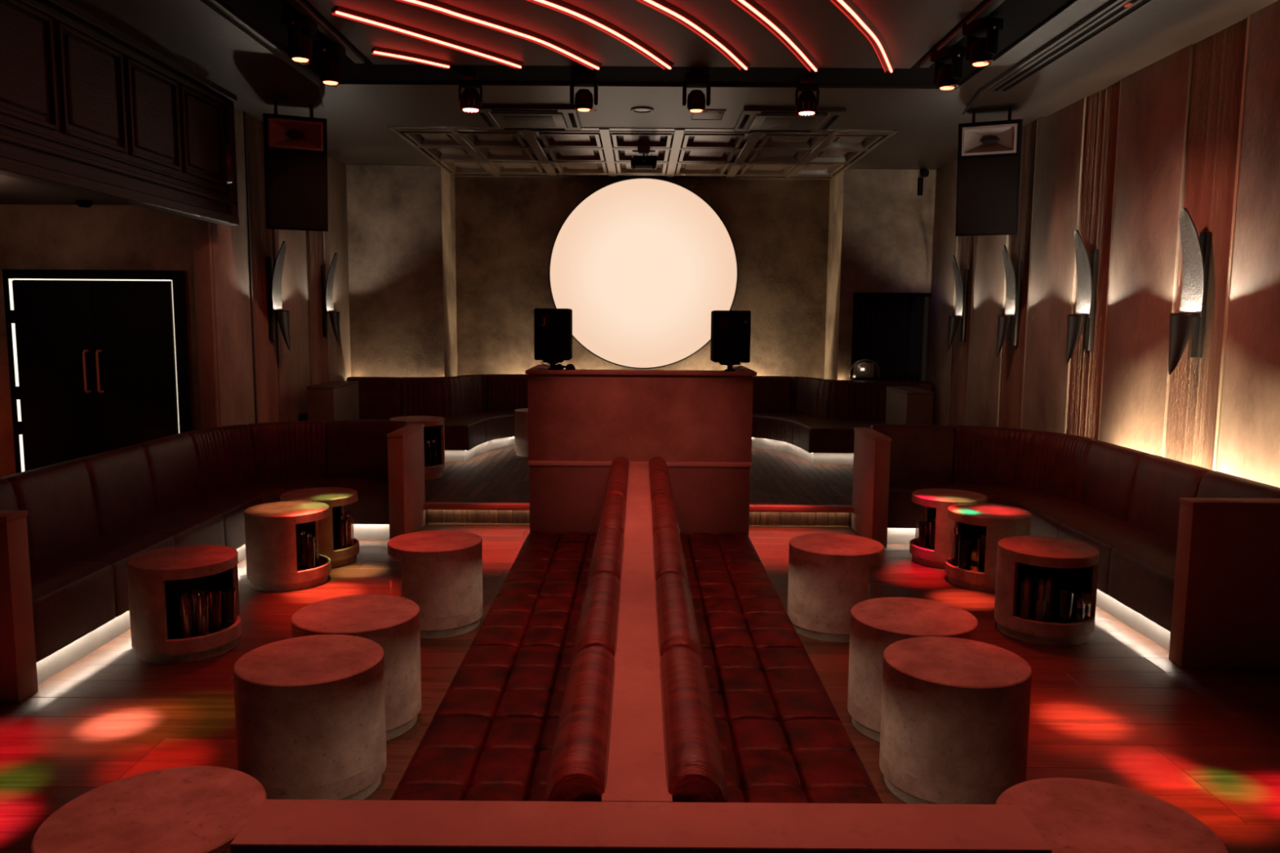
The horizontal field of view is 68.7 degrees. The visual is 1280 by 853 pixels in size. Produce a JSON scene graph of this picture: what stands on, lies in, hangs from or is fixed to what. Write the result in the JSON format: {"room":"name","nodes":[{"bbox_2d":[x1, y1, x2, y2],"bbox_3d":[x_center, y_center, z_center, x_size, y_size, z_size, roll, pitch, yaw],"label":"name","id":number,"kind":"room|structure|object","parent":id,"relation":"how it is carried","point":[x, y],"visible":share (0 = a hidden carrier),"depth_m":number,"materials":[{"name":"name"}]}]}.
{"room":"entertainment venue","nodes":[
{"label":"entertainment venue","id":0,"kind":"room"},
{"bbox_2d":[0,204,219,477],"bbox_3d":[-4.872,-0.944,7.189,3.255,3.600,0.200,0,6,0],"label":"wall","id":1,"kind":"structure","parent":0,"point":[33,237],"depth_m":7.09,"materials":[{"name":"paint"}]},
{"bbox_2d":[2,269,191,473],"bbox_3d":[-4.150,-0.210,7.165,1.370,1.957,0.114,0,6,0],"label":"door","id":2,"kind":"structure","parent":1,"relation":"in","point":[98,360],"depth_m":7.14,"materials":[{"name":"black paint"}]},
{"bbox_2d":[210,109,351,426],"bbox_3d":[-3.338,-1.125,8.880,0.222,3.600,3.500,0,6,0],"label":"wall","id":3,"kind":"structure","parent":0,"point":[260,380],"depth_m":8.13,"materials":[{"name":"paint"}]},
{"bbox_2d":[0,0,239,226],"bbox_3d":[-4.746,-1.522,2.695,3.490,0.975,8.700,0,6,0],"label":"balcony","id":4,"kind":"object","parent":3,"relation":"attached to","point":[89,111],"visible":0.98,"depth_m":5.39,"materials":[{"name":"brown wood"}]},
{"bbox_2d":[217,142,235,184],"bbox_3d":[-3.022,-1.916,6.827,0.132,0.300,0.132,0,6,0],"label":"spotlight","id":5,"kind":"object","parent":4,"relation":"attached to","point":[226,156],"visible":0.93,"depth_m":6.78,"materials":[{"name":"black metal"}]},
{"bbox_2d":[266,240,290,351],"bbox_3d":[-3.154,-1.137,8.174,0.165,0.947,0.222,0,6,0],"label":"wall sconce","id":6,"kind":"object","parent":3,"relation":"attached to","point":[274,275],"visible":1,"depth_m":8.16,"materials":[{"name":"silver metal"}]},
{"bbox_2d":[320,253,340,346],"bbox_3d":[-3.154,-1.294,9.555,0.165,0.947,0.222,0,6,0],"label":"wall sconce","id":7,"kind":"object","parent":3,"relation":"attached to","point":[326,282],"visible":1,"depth_m":9.54,"materials":[{"name":"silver metal"}]},
{"bbox_2d":[345,164,457,377],"bbox_3d":[-2.769,-1.347,10.867,1.160,3.600,0.900,0,6,0],"label":"wall","id":8,"kind":"structure","parent":0,"point":[401,220],"depth_m":10.39,"materials":[{"name":"paint"}]},
{"bbox_2d":[0,524,1279,852],"bbox_3d":[-1.637,1.323,3.039,9.750,0.120,8.740,0,6,0],"label":"floor","id":9,"kind":"structure","parent":0,"point":[1112,707],"depth_m":3.88,"materials":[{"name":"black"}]},
{"bbox_2d":[0,510,38,702],"bbox_3d":[-2.998,0.752,3.929,0.822,0.793,0.136,0,6,0],"label":"wall","id":10,"kind":"structure","parent":9,"relation":"on","point":[18,663],"depth_m":3.90,"materials":[{"name":"brown wood"}]},
{"bbox_2d":[31,765,266,852],"bbox_3d":[-1.135,1.131,2.212,0.485,0.455,0.485,4,7,30],"label":"table","id":11,"kind":"object","parent":9,"relation":"on","point":[193,809],"visible":0.84,"depth_m":2.18,"materials":[{"name":"concrete"}]},
{"bbox_2d":[126,544,241,663],"bbox_3d":[-2.215,0.856,4.567,0.485,0.455,0.485,3,7,25],"label":"table","id":12,"kind":"object","parent":9,"relation":"on","point":[157,578],"visible":0.84,"depth_m":4.40,"materials":[{"name":"concrete"}]},
{"bbox_2d":[177,592,192,638],"bbox_3d":[-2.132,0.891,4.393,0.062,0.228,0.062,0,6,0],"label":"bottle","id":13,"kind":"object","parent":12,"relation":"on","point":[184,602],"visible":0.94,"depth_m":4.37,"materials":[{"name":"white"}]},
{"bbox_2d":[194,591,208,636],"bbox_3d":[-2.069,0.888,4.422,0.062,0.228,0.062,0,6,0],"label":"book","id":14,"kind":"object","parent":12,"relation":"on","point":[201,600],"visible":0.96,"depth_m":4.40,"materials":[{"name":"brown"}]},
{"bbox_2d":[167,616,235,639],"bbox_3d":[-2.216,1.008,4.584,0.440,0.048,0.440,3,7,25],"label":"shelf","id":15,"kind":"object","parent":12,"relation":"attached to","point":[173,622],"depth_m":4.51,"materials":[{"name":"brown wood"}]},
{"bbox_2d":[203,588,221,633],"bbox_3d":[-2.061,0.891,4.523,0.080,0.200,0.080,0,6,0],"label":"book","id":16,"kind":"object","parent":12,"relation":"on","point":[214,594],"visible":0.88,"depth_m":4.50,"materials":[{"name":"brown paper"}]},
{"bbox_2d":[220,587,235,627],"bbox_3d":[-2.034,0.893,4.606,0.092,0.178,0.092,0,6,0],"label":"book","id":17,"kind":"object","parent":12,"relation":"on","point":[228,594],"visible":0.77,"depth_m":4.58,"materials":[{"name":"brown paper"}]},
{"bbox_2d":[0,420,408,684],"bbox_3d":[-2.481,0.544,5.650,1.355,0.826,3.325,0,6,0],"label":"sofa","id":18,"kind":"object","parent":9,"relation":"on","point":[87,516],"visible":0.66,"depth_m":5.59,"materials":[{"name":"brown leather"}]},
{"bbox_2d":[244,500,331,591],"bbox_3d":[-2.151,0.724,5.729,0.485,0.455,0.485,0,6,-2],"label":"table","id":19,"kind":"object","parent":9,"relation":"on","point":[273,530],"visible":0.92,"depth_m":5.53,"materials":[{"name":"concrete"}]},
{"bbox_2d":[304,533,315,569],"bbox_3d":[-1.977,0.754,5.613,0.062,0.228,0.062,0,6,0],"label":"glass","id":20,"kind":"object","parent":19,"relation":"on","point":[309,540],"visible":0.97,"depth_m":5.59,"materials":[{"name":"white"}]},
{"bbox_2d":[296,556,326,570],"bbox_3d":[-2.152,0.876,5.747,0.440,0.048,0.440,0,6,-2],"label":"shelf","id":21,"kind":"object","parent":19,"relation":"attached to","point":[322,566],"depth_m":5.72,"materials":[{"name":"brown"}]},
{"bbox_2d":[233,634,386,799],"bbox_3d":[-1.128,1.016,3.225,0.485,0.455,0.485,6,8,40],"label":"table","id":22,"kind":"object","parent":9,"relation":"on","point":[310,710],"visible":0.91,"depth_m":3.04,"materials":[{"name":"concrete"}]},
{"bbox_2d":[280,487,359,568],"bbox_3d":[-2.121,0.669,6.215,0.485,0.455,0.485,0,7,-8],"label":"table","id":23,"kind":"object","parent":9,"relation":"on","point":[335,498],"visible":0.43,"depth_m":6.09,"materials":[{"name":"concrete"}]},
{"bbox_2d":[291,594,421,741],"bbox_3d":[-1.122,0.959,3.727,0.485,0.455,0.485,6,8,40],"label":"table","id":24,"kind":"object","parent":9,"relation":"on","point":[392,622],"visible":0.49,"depth_m":3.62,"materials":[{"name":"concrete"}]},
{"bbox_2d":[386,424,425,539],"bbox_3d":[-1.740,0.412,7.001,0.118,0.793,0.660,0,6,0],"label":"wall","id":25,"kind":"structure","parent":9,"relation":"on","point":[406,448],"depth_m":6.75,"materials":[{"name":"brown wood"}]},
{"bbox_2d":[386,529,483,638],"bbox_3d":[-1.076,0.822,4.936,0.485,0.455,0.485,1,6,2],"label":"table","id":26,"kind":"object","parent":9,"relation":"on","point":[442,570],"visible":0.85,"depth_m":4.74,"materials":[{"name":"concrete"}]},
{"bbox_2d":[390,456,629,801],"bbox_3d":[-0.357,0.793,3.530,0.584,0.842,3.805,0,6,0],"label":"tufted bench","id":27,"kind":"object","parent":9,"relation":"on","point":[524,715],"visible":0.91,"depth_m":2.84,"materials":[{"name":"leather"}]},
{"bbox_2d":[390,716,559,801],"bbox_3d":[-0.404,0.973,2.587,0.490,0.096,0.630,0,6,0],"label":"seat cushion","id":28,"kind":"object","parent":27,"relation":"on","point":[456,758],"depth_m":2.59,"materials":[{"name":"leather"}]},
{"bbox_2d":[432,645,573,723],"bbox_3d":[-0.404,0.901,3.217,0.490,0.096,0.630,0,6,0],"label":"seat cushion","id":29,"kind":"object","parent":27,"relation":"on","point":[491,682],"depth_m":3.15,"materials":[{"name":"leather"}]},
{"bbox_2d":[469,595,583,650],"bbox_3d":[-0.404,0.830,3.848,0.490,0.096,0.630,0,6,0],"label":"seat cushion","id":30,"kind":"object","parent":27,"relation":"on","point":[518,622],"depth_m":3.78,"materials":[{"name":"leather"}]},
{"bbox_2d":[495,560,591,599],"bbox_3d":[-0.404,0.758,4.479,0.490,0.096,0.630,0,6,0],"label":"seat cushion","id":31,"kind":"object","parent":27,"relation":"on","point":[537,579],"depth_m":4.42,"materials":[{"name":"leather"}]},
{"bbox_2d":[514,531,596,563],"bbox_3d":[-0.404,0.686,5.115,0.490,0.096,0.630,0,6,0],"label":"seat cushion","id":32,"kind":"object","parent":27,"relation":"on","point":[550,546],"depth_m":5.05,"materials":[{"name":"leather"}]},
{"bbox_2d":[424,447,853,525],"bbox_3d":[-0.011,0.464,9.423,6.500,0.170,4.080,0,6,0],"label":"platform","id":33,"kind":"object","parent":9,"relation":"on","point":[500,475],"visible":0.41,"depth_m":8.42,"materials":[{"name":"black"}]},
{"bbox_2d":[306,381,359,421],"bbox_3d":[-2.933,-0.006,8.997,0.250,0.815,0.780,0,6,0],"label":"wall","id":34,"kind":"structure","parent":33,"relation":"on","point":[332,400],"depth_m":8.65,"materials":[{"name":"brown wood"}]},
{"bbox_2d":[389,415,444,479],"bbox_3d":[-2.039,0.191,8.576,0.485,0.532,0.485,-3,7,-28],"label":"table","id":35,"kind":"object","parent":33,"relation":"on","point":[433,429],"visible":0.43,"depth_m":8.57,"materials":[{"name":"concrete"}]},
{"bbox_2d":[346,373,528,462],"bbox_3d":[-1.488,-0.145,10.382,3.234,0.800,1.586,-3,7,-26],"label":"sofa","id":36,"kind":"object","parent":33,"relation":"on","point":[477,411],"visible":0.53,"depth_m":10.24,"materials":[{"name":"brown leather"}]},
{"bbox_2d":[514,408,528,457],"bbox_3d":[-1.099,0.061,10.021,0.485,0.478,0.485,-5,8,-40],"label":"table","id":37,"kind":"object","parent":33,"relation":"on","point":[521,415],"visible":0.43,"depth_m":9.84,"materials":[{"name":"concrete"}]},
{"bbox_2d":[423,502,853,527],"bbox_3d":[-0.011,0.698,7.358,6.500,0.171,0.075,0,6,0],"label":"step","id":38,"kind":"structure","parent":33,"relation":"attached to","point":[436,513],"depth_m":7.37,"materials":[{"name":"black wood"}]},
{"bbox_2d":[751,375,932,464],"bbox_3d":[1.473,-0.123,10.384,3.235,0.800,1.587,4,7,26],"label":"sofa","id":39,"kind":"object","parent":33,"relation":"on","point":[813,420],"visible":0.57,"depth_m":10.26,"materials":[{"name":"brown leather"}]},
{"bbox_2d":[848,359,879,380],"bbox_3d":[2.496,-0.635,10.421,0.346,0.232,0.108,0,6,0],"label":"lamp","id":40,"kind":"object","parent":39,"relation":"on","point":[863,371],"visible":1,"depth_m":10.40,"materials":[{"name":"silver metal"}]},
{"bbox_2d":[885,386,933,424],"bbox_3d":[2.567,0.043,8.977,0.250,0.805,0.730,0,6,0],"label":"wall","id":41,"kind":"structure","parent":33,"relation":"on","point":[905,405],"depth_m":8.61,"materials":[{"name":"brown wood"}]},
{"bbox_2d":[524,364,756,535],"bbox_3d":[0.001,0.302,5.744,1.319,1.322,0.713,0,6,0],"label":"booth","id":42,"kind":"object","parent":9,"relation":"on","point":[700,423],"visible":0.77,"depth_m":5.39,"materials":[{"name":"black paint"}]},
{"bbox_2d":[533,308,572,369],"bbox_3d":[-0.503,-0.509,5.442,0.204,0.350,0.242,0,6,0],"label":"monitor speaker","id":43,"kind":"object","parent":42,"relation":"on","point":[553,327],"visible":0.98,"depth_m":5.34},
{"bbox_2d":[710,310,751,371],"bbox_3d":[0.525,-0.500,5.448,0.212,0.346,0.234,0,6,0],"label":"monitor speaker","id":44,"kind":"object","parent":42,"relation":"on","point":[731,330],"visible":1,"depth_m":5.34},
{"bbox_2d":[230,462,1052,852],"bbox_3d":[-0.001,0.827,3.451,1.280,0.797,3.928,0,6,0],"label":"wall","id":45,"kind":"structure","parent":9,"relation":"on","point":[637,812],"depth_m":1.54,"materials":[{"name":"brown wood"}]},
{"bbox_2d":[648,457,882,803],"bbox_3d":[0.339,0.798,3.530,0.584,0.842,3.805,0,6,0],"label":"tufted bench","id":46,"kind":"object","parent":9,"relation":"on","point":[749,717],"visible":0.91,"depth_m":2.85,"materials":[{"name":"leather"}]},
{"bbox_2d":[680,532,761,564],"bbox_3d":[0.386,0.692,5.116,0.490,0.096,0.630,0,6,0],"label":"seat cushion","id":47,"kind":"object","parent":46,"relation":"on","point":[725,548],"depth_m":5.05,"materials":[{"name":"leather"}]},
{"bbox_2d":[685,560,780,601],"bbox_3d":[0.386,0.764,4.480,0.490,0.096,0.630,0,6,0],"label":"seat cushion","id":48,"kind":"object","parent":46,"relation":"on","point":[738,580],"depth_m":4.42,"materials":[{"name":"leather"}]},
{"bbox_2d":[692,597,805,652],"bbox_3d":[0.386,0.836,3.849,0.490,0.096,0.630,0,6,0],"label":"seat cushion","id":49,"kind":"object","parent":46,"relation":"on","point":[756,624],"depth_m":3.78,"materials":[{"name":"leather"}]},
{"bbox_2d":[701,647,841,724],"bbox_3d":[0.386,0.907,3.218,0.490,0.096,0.630,0,6,0],"label":"seat cushion","id":50,"kind":"object","parent":46,"relation":"on","point":[781,685],"depth_m":3.15,"materials":[{"name":"leather"}]},
{"bbox_2d":[715,719,882,803],"bbox_3d":[0.386,0.979,2.587,0.490,0.096,0.630,0,6,0],"label":"seat cushion","id":51,"kind":"object","parent":46,"relation":"on","point":[775,761],"depth_m":2.59,"materials":[{"name":"leather"}]},
{"bbox_2d":[787,533,884,642],"bbox_3d":[1.026,0.839,4.928,0.485,0.455,0.485,0,6,-2],"label":"table","id":52,"kind":"object","parent":9,"relation":"on","point":[828,572],"visible":0.84,"depth_m":4.73,"materials":[{"name":"concrete"}]},
{"bbox_2d":[851,427,891,547],"bbox_3d":[1.722,0.438,7.004,0.118,0.793,0.660,0,6,0],"label":"wall","id":53,"kind":"structure","parent":9,"relation":"on","point":[872,448],"depth_m":6.75,"materials":[{"name":"brown wood"}]},
{"bbox_2d":[847,597,977,742],"bbox_3d":[1.084,0.974,3.744,0.485,0.455,0.485,-5,8,-40],"label":"table","id":54,"kind":"object","parent":9,"relation":"on","point":[876,624],"visible":0.47,"depth_m":3.64,"materials":[{"name":"concrete"}]},
{"bbox_2d":[909,488,987,568],"bbox_3d":[2.083,0.687,6.333,0.485,0.455,0.485,1,7,8],"label":"table","id":55,"kind":"object","parent":9,"relation":"on","point":[936,502],"visible":0.48,"depth_m":6.17,"materials":[{"name":"concrete"}]},
{"bbox_2d":[879,636,1031,804],"bbox_3d":[1.088,1.030,3.252,0.485,0.455,0.485,-5,8,-40],"label":"table","id":56,"kind":"object","parent":9,"relation":"on","point":[955,711],"visible":0.96,"depth_m":3.06,"materials":[{"name":"concrete"}]},
{"bbox_2d":[945,502,1031,592],"bbox_3d":[2.160,0.746,5.822,0.485,0.455,0.485,0,7,-6],"label":"table","id":57,"kind":"object","parent":9,"relation":"on","point":[997,522],"visible":0.49,"depth_m":5.65,"materials":[{"name":"concrete"}]},
{"bbox_2d":[950,530,960,567],"bbox_3d":[1.963,0.759,5.827,0.062,0.228,0.062,0,6,0],"label":"glass","id":58,"kind":"object","parent":57,"relation":"on","point":[955,536],"visible":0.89,"depth_m":5.81,"materials":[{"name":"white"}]},
{"bbox_2d":[957,539,973,570],"bbox_3d":[1.995,0.793,5.747,0.092,0.178,0.092,0,6,0],"label":"tumbler","id":59,"kind":"object","parent":57,"relation":"on","point":[965,547],"visible":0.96,"depth_m":5.72,"materials":[{"name":"clear glass"}]},
{"bbox_2d":[994,535,1099,645],"bbox_3d":[2.122,0.850,4.901,0.485,0.455,0.485,0,6,0],"label":"table","id":60,"kind":"object","parent":9,"relation":"on","point":[1073,564],"visible":0.8,"depth_m":4.80,"materials":[{"name":"concrete"}]},
{"bbox_2d":[1019,577,1033,619],"bbox_3d":[1.964,0.880,4.759,0.062,0.228,0.062,0,6,0],"label":"bottle","id":61,"kind":"object","parent":60,"relation":"on","point":[1026,586],"visible":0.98,"depth_m":4.74,"materials":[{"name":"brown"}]},
{"bbox_2d":[1034,579,1048,622],"bbox_3d":[2.023,0.885,4.724,0.062,0.228,0.062,0,6,0],"label":"bottle","id":62,"kind":"object","parent":60,"relation":"on","point":[1041,588],"visible":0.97,"depth_m":4.71,"materials":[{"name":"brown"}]},
{"bbox_2d":[1016,600,1073,622],"bbox_3d":[2.120,1.003,4.919,0.440,0.048,0.440,0,6,0],"label":"shelf","id":63,"kind":"object","parent":60,"relation":"attached to","point":[1019,620],"depth_m":4.87,"materials":[{"name":"brown wood"}]},
{"bbox_2d":[1044,577,1056,622],"bbox_3d":[2.075,0.882,4.754,0.062,0.228,0.062,0,6,0],"label":"bottle","id":64,"kind":"object","parent":60,"relation":"on","point":[1051,587],"visible":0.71,"depth_m":4.73,"materials":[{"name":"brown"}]},
{"bbox_2d":[1055,586,1075,623],"bbox_3d":[2.151,0.909,4.742,0.092,0.178,0.092,0,6,0],"label":"tumbler","id":65,"kind":"object","parent":60,"relation":"on","point":[1064,595],"visible":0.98,"depth_m":4.71,"materials":[{"name":"clear glass"}]},
{"bbox_2d":[1072,594,1085,622],"bbox_3d":[2.227,0.927,4.749,0.055,0.141,0.055,0,6,0],"label":"drink can","id":66,"kind":"object","parent":60,"relation":"on","point":[1078,609],"visible":0.95,"depth_m":4.73,"materials":[{"name":"silver"}]},
{"bbox_2d":[870,424,1279,651],"bbox_3d":[2.463,0.553,5.896,1.355,0.826,2.839,0,6,0],"label":"sofa","id":67,"kind":"object","parent":9,"relation":"on","point":[1121,502],"visible":0.66,"depth_m":6.02,"materials":[{"name":"brown leather"}]},
{"bbox_2d":[995,777,1228,852],"bbox_3d":[1.075,1.151,2.184,0.485,0.455,0.485,-3,7,-30],"label":"table","id":68,"kind":"object","parent":9,"relation":"on","point":[1071,815],"visible":0.73,"depth_m":2.20,"materials":[{"name":"concrete"}]},
{"bbox_2d":[1168,497,1279,667],"bbox_3d":[2.884,0.740,4.427,0.663,0.793,0.116,0,6,0],"label":"wall","id":69,"kind":"structure","parent":9,"relation":"on","point":[1226,604],"depth_m":4.38,"materials":[{"name":"brown wood"}]},
{"bbox_2d":[454,177,830,378],"bbox_3d":[0.016,-1.369,11.242,4.410,3.600,0.150,0,6,0],"label":"wall","id":70,"kind":"structure","parent":0,"point":[507,228],"depth_m":11.11,"materials":[{"name":"paint"}]},
{"bbox_2d":[548,177,737,368],"bbox_3d":[0.041,-1.794,11.043,2.224,2.224,0.130,0,6,0],"label":"disc","id":71,"kind":"object","parent":70,"relation":"attached to","point":[642,265],"visible":0.88,"depth_m":10.99,"materials":[{"name":"white plastic"}]},
{"bbox_2d":[65,0,1279,180],"bbox_3d":[-0.112,-2.288,4.646,6.950,0.225,12.750,0,6,0],"label":"ceiling","id":72,"kind":"structure","parent":0,"point":[382,110],"depth_m":6.35,"materials":[{"name":"paint"}]},
{"bbox_2d":[262,101,328,231],"bbox_3d":[-2.705,-2.023,7.335,0.450,0.972,0.509,-2,7,-24],"label":"loudspeaker","id":73,"kind":"object","parent":72,"relation":"hanging from","point":[295,147],"visible":1,"depth_m":7.18,"materials":[{"name":"black paint"}]},
{"bbox_2d":[266,149,326,229],"bbox_3d":[-2.642,-1.818,7.213,0.426,0.575,0.012,-2,17,-24],"label":"grille","id":74,"kind":"object","parent":73,"relation":"attached to","point":[296,179],"depth_m":7.20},
{"bbox_2d":[280,10,317,65],"bbox_3d":[-1.893,-2.167,5.208,0.150,0.258,0.195,0,6,0],"label":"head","id":75,"kind":"object","parent":72,"relation":"hanging from","point":[300,27],"visible":0.94,"depth_m":5.14},
{"bbox_2d":[312,38,345,87],"bbox_3d":[-1.893,-2.225,5.715,0.150,0.258,0.195,0,6,0],"label":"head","id":76,"kind":"object","parent":72,"relation":"hanging from","point":[329,52],"visible":0.98,"depth_m":5.64},
{"bbox_2d":[371,46,451,69],"bbox_3d":[-1.455,-2.358,5.990,0.524,0.032,0.089,-5,8,-40],"label":"strip","id":77,"kind":"object","parent":72,"relation":"attached to","point":[380,51],"visible":1,"depth_m":5.96,"materials":[{"name":"red"}]},
{"bbox_2d":[331,6,524,68],"bbox_3d":[-1.213,-2.312,5.608,0.090,0.032,1.389,6,8,38],"label":"strip","id":78,"kind":"object","parent":72,"relation":"attached to","point":[340,11],"visible":1,"depth_m":5.50,"materials":[{"name":"red"}]},
{"bbox_2d":[458,72,482,112],"bbox_3d":[-1.173,-2.311,6.480,0.158,0.249,0.152,0,6,0],"label":"led par","id":79,"kind":"object","parent":72,"relation":"hanging from","point":[470,100],"visible":1,"depth_m":6.43,"materials":[{"name":"black metal"}]},
{"bbox_2d":[394,0,602,70],"bbox_3d":[-0.918,-2.273,5.278,0.205,0.032,2.213,6,8,39],"label":"strip","id":80,"kind":"object","parent":72,"relation":"attached to","point":[432,5],"visible":1,"depth_m":5.35,"materials":[{"name":"red"}]},
{"bbox_2d":[475,105,581,130],"bbox_3d":[-0.908,-2.532,7.713,0.800,0.044,0.800,0,6,0],"label":"air conditioner","id":81,"kind":"object","parent":72,"relation":"attached to","point":[550,117],"visible":0.99,"depth_m":7.57,"materials":[{"name":"paint"}]},
{"bbox_2d":[489,111,567,128],"bbox_3d":[-0.908,-2.533,7.713,0.570,0.038,0.570,0,6,0],"label":"grille","id":82,"kind":"object","parent":81,"relation":"attached to","point":[500,119],"depth_m":7.65,"materials":[{"name":"metal"}]},
{"bbox_2d":[569,71,598,111],"bbox_3d":[-0.384,-2.292,6.402,0.195,0.258,0.150,0,6,0],"label":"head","id":83,"kind":"object","parent":72,"relation":"hanging from","point":[584,100],"visible":1,"depth_m":6.36},
{"bbox_2d":[525,0,674,69],"bbox_3d":[-0.368,-2.258,5.189,0.226,0.032,2.248,5,8,34],"label":"strip","id":84,"kind":"object","parent":72,"relation":"attached to","point":[559,6],"visible":1,"depth_m":5.33,"materials":[{"name":"red"}]},
{"bbox_2d":[631,143,657,168],"bbox_3d":[0.037,-2.617,9.056,0.250,0.265,0.213,0,6,0],"label":"projector","id":85,"kind":"object","parent":72,"relation":"hanging from","point":[637,162],"visible":0.98,"depth_m":8.98,"materials":[{"name":"grey plastic"}]},
{"bbox_2d":[635,0,750,70],"bbox_3d":[0.003,-2.227,4.941,0.239,0.032,2.809,5,8,33],"label":"strip","id":86,"kind":"object","parent":72,"relation":"attached to","point":[663,6],"visible":1,"depth_m":5.33,"materials":[{"name":"red"}]},
{"bbox_2d":[682,71,711,112],"bbox_3d":[0.387,-2.286,6.403,0.195,0.258,0.150,0,6,0],"label":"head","id":87,"kind":"object","parent":72,"relation":"hanging from","point":[696,100],"visible":1,"depth_m":6.36},
{"bbox_2d":[690,109,726,120],"bbox_3d":[0.552,-2.527,7.593,0.266,0.010,0.366,0,6,0],"label":"access hatch","id":88,"kind":"object","parent":72,"relation":"attached to","point":[713,114],"visible":0.84,"depth_m":7.60,"materials":[{"name":"paint"}]},
{"bbox_2d":[730,0,820,71],"bbox_3d":[0.492,-2.220,4.905,0.184,0.032,2.896,4,7,29],"label":"strip","id":89,"kind":"object","parent":72,"relation":"attached to","point":[753,8],"visible":1,"depth_m":5.36,"materials":[{"name":"red"}]},
{"bbox_2d":[733,106,846,132],"bbox_3d":[1.212,-2.517,7.715,0.800,0.044,0.800,0,6,0],"label":"air conditioner","id":90,"kind":"object","parent":72,"relation":"attached to","point":[762,119],"visible":1,"depth_m":7.59,"materials":[{"name":"paint"}]},
{"bbox_2d":[748,114,828,130],"bbox_3d":[1.212,-2.518,7.715,0.570,0.038,0.570,0,6,0],"label":"grille","id":91,"kind":"object","parent":90,"relation":"attached to","point":[757,122],"depth_m":7.66,"materials":[{"name":"metal"}]},
{"bbox_2d":[795,75,819,115],"bbox_3d":[1.161,-2.296,6.502,0.158,0.249,0.152,0,6,0],"label":"led par","id":92,"kind":"object","parent":72,"relation":"hanging from","point":[807,103],"visible":1,"depth_m":6.46,"materials":[{"name":"black metal"}]},
{"bbox_2d":[829,0,896,72],"bbox_3d":[1.060,-2.220,4.945,0.145,0.032,2.782,4,7,27],"label":"strip","id":93,"kind":"object","parent":72,"relation":"attached to","point":[847,7],"visible":1,"depth_m":5.34,"materials":[{"name":"red"}]},
{"bbox_2d":[930,44,965,89],"bbox_3d":[1.887,-2.198,5.728,0.150,0.258,0.195,-2,7,-20],"label":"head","id":94,"kind":"object","parent":72,"relation":"hanging from","point":[946,77],"visible":0.97,"depth_m":5.68},
{"bbox_2d":[962,15,1003,66],"bbox_3d":[1.897,-2.137,5.192,0.150,0.258,0.195,-2,7,-20],"label":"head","id":95,"kind":"object","parent":72,"relation":"hanging from","point":[980,51],"visible":0.95,"depth_m":5.14},
{"bbox_2d":[955,106,1022,236],"bbox_3d":[2.742,-1.982,7.340,0.450,0.972,0.509,3,7,24],"label":"loudspeaker","id":96,"kind":"object","parent":72,"relation":"hanging from","point":[989,153],"visible":1,"depth_m":7.19,"materials":[{"name":"black paint"}]},
{"bbox_2d":[956,155,1018,234],"bbox_3d":[2.676,-1.779,7.217,0.426,0.575,0.012,3,17,24],"label":"grille","id":97,"kind":"object","parent":96,"relation":"attached to","point":[988,185],"depth_m":7.21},
{"bbox_2d":[986,0,1156,92],"bbox_3d":[2.537,-2.073,3.971,0.150,0.012,5.360,0,6,0],"label":"ceiling vent","id":98,"kind":"object","parent":72,"relation":"in","point":[1125,9],"visible":1,"depth_m":5.45,"materials":[{"name":"paint"}]},
{"bbox_2d":[824,168,936,380],"bbox_3d":[2.785,-1.306,10.872,1.130,3.600,0.900,0,6,0],"label":"wall","id":99,"kind":"structure","parent":0,"point":[881,232],"depth_m":10.35,"materials":[{"name":"paint"}]},
{"bbox_2d":[853,296,924,381],"bbox_3d":[2.816,-0.673,10.744,0.840,1.812,0.082,0,6,0],"label":"curtain","id":100,"kind":"object","parent":99,"relation":"hanging from","point":[889,330],"visible":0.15,"depth_m":10.70,"materials":[{"name":"black fabric"}]},
{"bbox_2d":[850,292,931,380],"bbox_3d":[2.831,-0.654,10.896,1.070,2.100,0.760,0,6,0],"label":"door frame","id":101,"kind":"structure","parent":99,"relation":"in","point":[855,294],"depth_m":10.42,"materials":[{"name":"black paint"}]},
{"bbox_2d":[925,0,1279,487],"bbox_3d":[3.340,-0.584,4.563,0.222,3.600,12.200,0,6,0],"label":"wall","id":102,"kind":"structure","parent":0,"point":[1196,129],"depth_m":6.02,"materials":[{"name":"paint"}]},
{"bbox_2d":[946,255,968,351],"bbox_3d":[3.157,-1.218,9.302,0.165,0.947,0.222,0,6,0],"label":"wall sconce","id":103,"kind":"object","parent":102,"relation":"attached to","point":[961,288],"visible":1,"depth_m":9.29,"materials":[{"name":"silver metal"}]},
{"bbox_2d":[995,244,1022,356],"bbox_3d":[3.157,-1.072,8.010,0.165,0.947,0.222,0,6,0],"label":"wall sconce","id":104,"kind":"object","parent":102,"relation":"attached to","point":[1013,280],"visible":1,"depth_m":8.00,"materials":[{"name":"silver metal"}]},
{"bbox_2d":[1066,230,1097,364],"bbox_3d":[3.157,-0.921,6.689,0.165,0.947,0.222,0,6,0],"label":"wall sconce","id":105,"kind":"object","parent":102,"relation":"attached to","point":[1086,268],"visible":1,"depth_m":6.67,"materials":[{"name":"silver metal"}]},
{"bbox_2d":[1168,208,1211,374],"bbox_3d":[3.157,-0.772,5.377,0.165,0.947,0.222,0,6,0],"label":"wall sconce","id":106,"kind":"object","parent":102,"relation":"attached to","point":[1196,250],"visible":1,"depth_m":5.37,"materials":[{"name":"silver metal"}]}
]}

